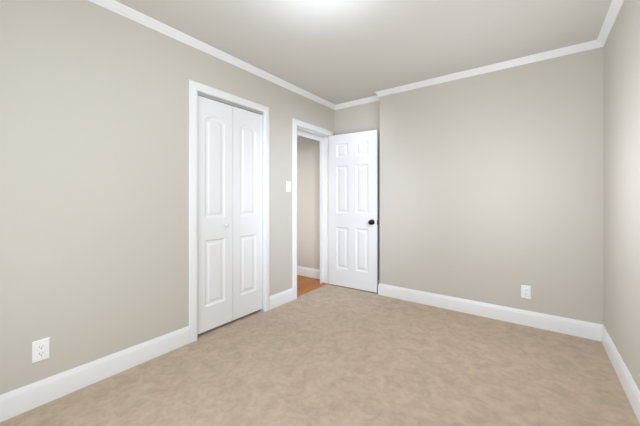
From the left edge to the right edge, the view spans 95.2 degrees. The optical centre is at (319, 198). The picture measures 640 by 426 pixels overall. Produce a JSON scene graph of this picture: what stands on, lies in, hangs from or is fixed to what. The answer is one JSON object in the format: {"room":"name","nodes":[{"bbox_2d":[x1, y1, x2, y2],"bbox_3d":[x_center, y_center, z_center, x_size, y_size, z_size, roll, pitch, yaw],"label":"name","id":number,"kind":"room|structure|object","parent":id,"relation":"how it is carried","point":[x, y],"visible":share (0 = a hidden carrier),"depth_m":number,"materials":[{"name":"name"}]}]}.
{"room":"empty bedroom","nodes":[
{"label":"empty bedroom","id":0,"kind":"room"},
{"bbox_2d":[0,0,334,394],"bbox_3d":[-0.955,-0.066,2.531,0.115,2.410,3.975,0,0,36],"label":"wall","id":1,"kind":"structure","parent":0,"point":[94,181],"depth_m":1.84,"materials":[{"name":"paint"}]},
{"bbox_2d":[32,337,49,362],"bbox_3d":[-1.547,0.839,1.621,0.009,0.116,0.072,0,0,36],"label":"electrical outlet","id":2,"kind":"object","parent":1,"relation":"attached to","point":[40,349],"visible":1,"depth_m":1.62,"materials":[{"name":"white plastic"}]},
{"bbox_2d":[0,326,189,421],"bbox_3d":[-1.514,1.073,1.661,0.015,0.133,1.620,0,0,36],"label":"baseboard","id":3,"kind":"structure","parent":1,"relation":"attached to","point":[18,401],"depth_m":1.77,"materials":[{"name":"white wood"}]},
{"bbox_2d":[88,0,335,109],"bbox_3d":[-0.890,-1.245,2.483,0.044,0.052,3.745,0,0,36],"label":"crown molding","id":4,"kind":"structure","parent":1,"relation":"attached to","point":[173,33],"depth_m":2.35,"materials":[{"name":"white wood"}]},
{"bbox_2d":[189,79,268,342],"bbox_3d":[-0.830,0.120,2.700,0.115,2.038,0.770,0,0,36],"label":"door frame","id":5,"kind":"structure","parent":1,"relation":"attached to","point":[208,96],"depth_m":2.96,"materials":[{"name":"white wood"}]},
{"bbox_2d":[197,95,261,334],"bbox_3d":[-0.800,0.131,2.678,0.063,1.964,0.722,0,0,36],"label":"closet door","id":6,"kind":"structure","parent":1,"relation":"in","point":[229,213],"depth_m":2.63,"materials":[{"name":"white wood"}]},
{"bbox_2d":[269,288,292,309],"bbox_3d":[-0.414,1.073,3.157,0.015,0.133,0.363,0,0,36],"label":"baseboard","id":7,"kind":"structure","parent":1,"relation":"attached to","point":[280,298],"depth_m":3.13,"materials":[{"name":"white wood"}]},
{"bbox_2d":[286,181,290,191],"bbox_3d":[-0.344,-0.137,3.248,0.020,0.116,0.072,0,0,36],"label":"light switch","id":8,"kind":"object","parent":1,"relation":"attached to","point":[288,186],"visible":1,"depth_m":3.25,"materials":[{"name":"white plastic"}]},
{"bbox_2d":[292,118,333,299],"bbox_3d":[-0.114,0.113,3.673,0.151,2.053,0.824,0,0,36],"label":"door frame","id":9,"kind":"structure","parent":1,"relation":"attached to","point":[295,123],"depth_m":3.93,"materials":[{"name":"white wood"}]},
{"bbox_2d":[0,284,639,425],"bbox_3d":[-0.116,1.179,1.913,3.568,0.080,3.975,0,0,36],"label":"floor","id":10,"kind":"structure","parent":0,"point":[331,355],"depth_m":1.86,"materials":[{"name":"beige carpet"}]},
{"bbox_2d":[297,100,379,279],"bbox_3d":[-0.413,-0.066,4.529,3.089,2.410,0.115,0,0,36],"label":"wall","id":11,"kind":"structure","parent":0,"point":[360,118],"depth_m":4.21,"materials":[{"name":"paint"}]},
{"bbox_2d":[297,266,319,278],"bbox_3d":[-0.756,1.073,4.700,2.134,0.133,0.015,0,0,36],"label":"baseboard","id":12,"kind":"structure","parent":11,"relation":"attached to","point":[308,272],"depth_m":4.26,"materials":[{"name":"white wood"}]},
{"bbox_2d":[329,130,377,292],"bbox_3d":[0.409,0.146,3.716,0.680,1.963,0.163,0,0,33],"label":"entry door","id":13,"kind":"structure","parent":11,"relation":"in","point":[353,210],"depth_m":3.68,"materials":[{"name":"white wood"}]},
{"bbox_2d":[336,97,378,109],"bbox_3d":[0.499,-1.245,3.752,0.659,0.052,0.055,0,0,36],"label":"crown molding","id":14,"kind":"structure","parent":11,"relation":"attached to","point":[365,100],"depth_m":3.79,"materials":[{"name":"white wood"}]},
{"bbox_2d":[115,0,611,104],"bbox_3d":[-0.740,-1.321,2.373,5.118,0.100,3.975,0,0,36],"label":"ceiling","id":15,"kind":"structure","parent":0,"point":[335,52],"depth_m":2.24,"materials":[{"name":"paint"}]},
{"bbox_2d":[380,47,603,324],"bbox_3d":[1.611,-0.066,2.979,2.049,2.410,0.250,0,0,36],"label":"wall","id":16,"kind":"structure","parent":0,"point":[491,187],"depth_m":2.75,"materials":[{"name":"paint"}]},
{"bbox_2d":[372,41,595,99],"bbox_3d":[1.431,-1.245,2.930,1.905,0.052,0.045,0,0,36],"label":"crown molding","id":17,"kind":"structure","parent":16,"relation":"attached to","point":[585,46],"depth_m":2.77,"materials":[{"name":"white wood"}]},
{"bbox_2d":[378,280,599,340],"bbox_3d":[1.462,1.073,2.924,1.906,0.133,0.015,0,0,36],"label":"baseboard","id":18,"kind":"structure","parent":16,"relation":"attached to","point":[589,330],"depth_m":2.75,"materials":[{"name":"white wood"}]},
{"bbox_2d":[521,285,530,298],"bbox_3d":[1.858,0.840,2.636,0.072,0.116,0.009,0,0,36],"label":"electrical outlet","id":19,"kind":"object","parent":16,"relation":"attached to","point":[526,292],"visible":1,"depth_m":2.63,"materials":[{"name":"white plastic"}]},
{"bbox_2d":[604,0,639,390],"bbox_3d":[1.280,-0.066,0.898,0.115,2.410,3.994,0,0,36],"label":"wall","id":20,"kind":"structure","parent":0,"point":[622,185],"depth_m":1.81,"materials":[{"name":"paint"}]},
{"bbox_2d":[592,0,623,47],"bbox_3d":[1.176,-1.245,0.891,0.044,0.052,3.629,0,0,36],"label":"crown molding","id":21,"kind":"structure","parent":20,"relation":"attached to","point":[615,6],"depth_m":2.07,"materials":[{"name":"white wood"}]},
{"bbox_2d":[600,324,639,423],"bbox_3d":[1.188,1.073,0.882,0.015,0.133,3.629,0,0,36],"label":"baseboard","id":22,"kind":"structure","parent":20,"relation":"attached to","point":[632,392],"depth_m":1.78,"materials":[{"name":"white wood"}]},
{"label":"outside","id":23,"kind":"structure","parent":0,"visible":0},
{"bbox_2d":[297,275,326,296],"bbox_3d":[-1.068,1.181,4.279,2.330,0.076,1.292,0,0,36],"label":"floor","id":24,"kind":"structure","parent":23,"point":[306,284],"depth_m":3.91,"materials":[{"name":"brown wood"}]}
]}

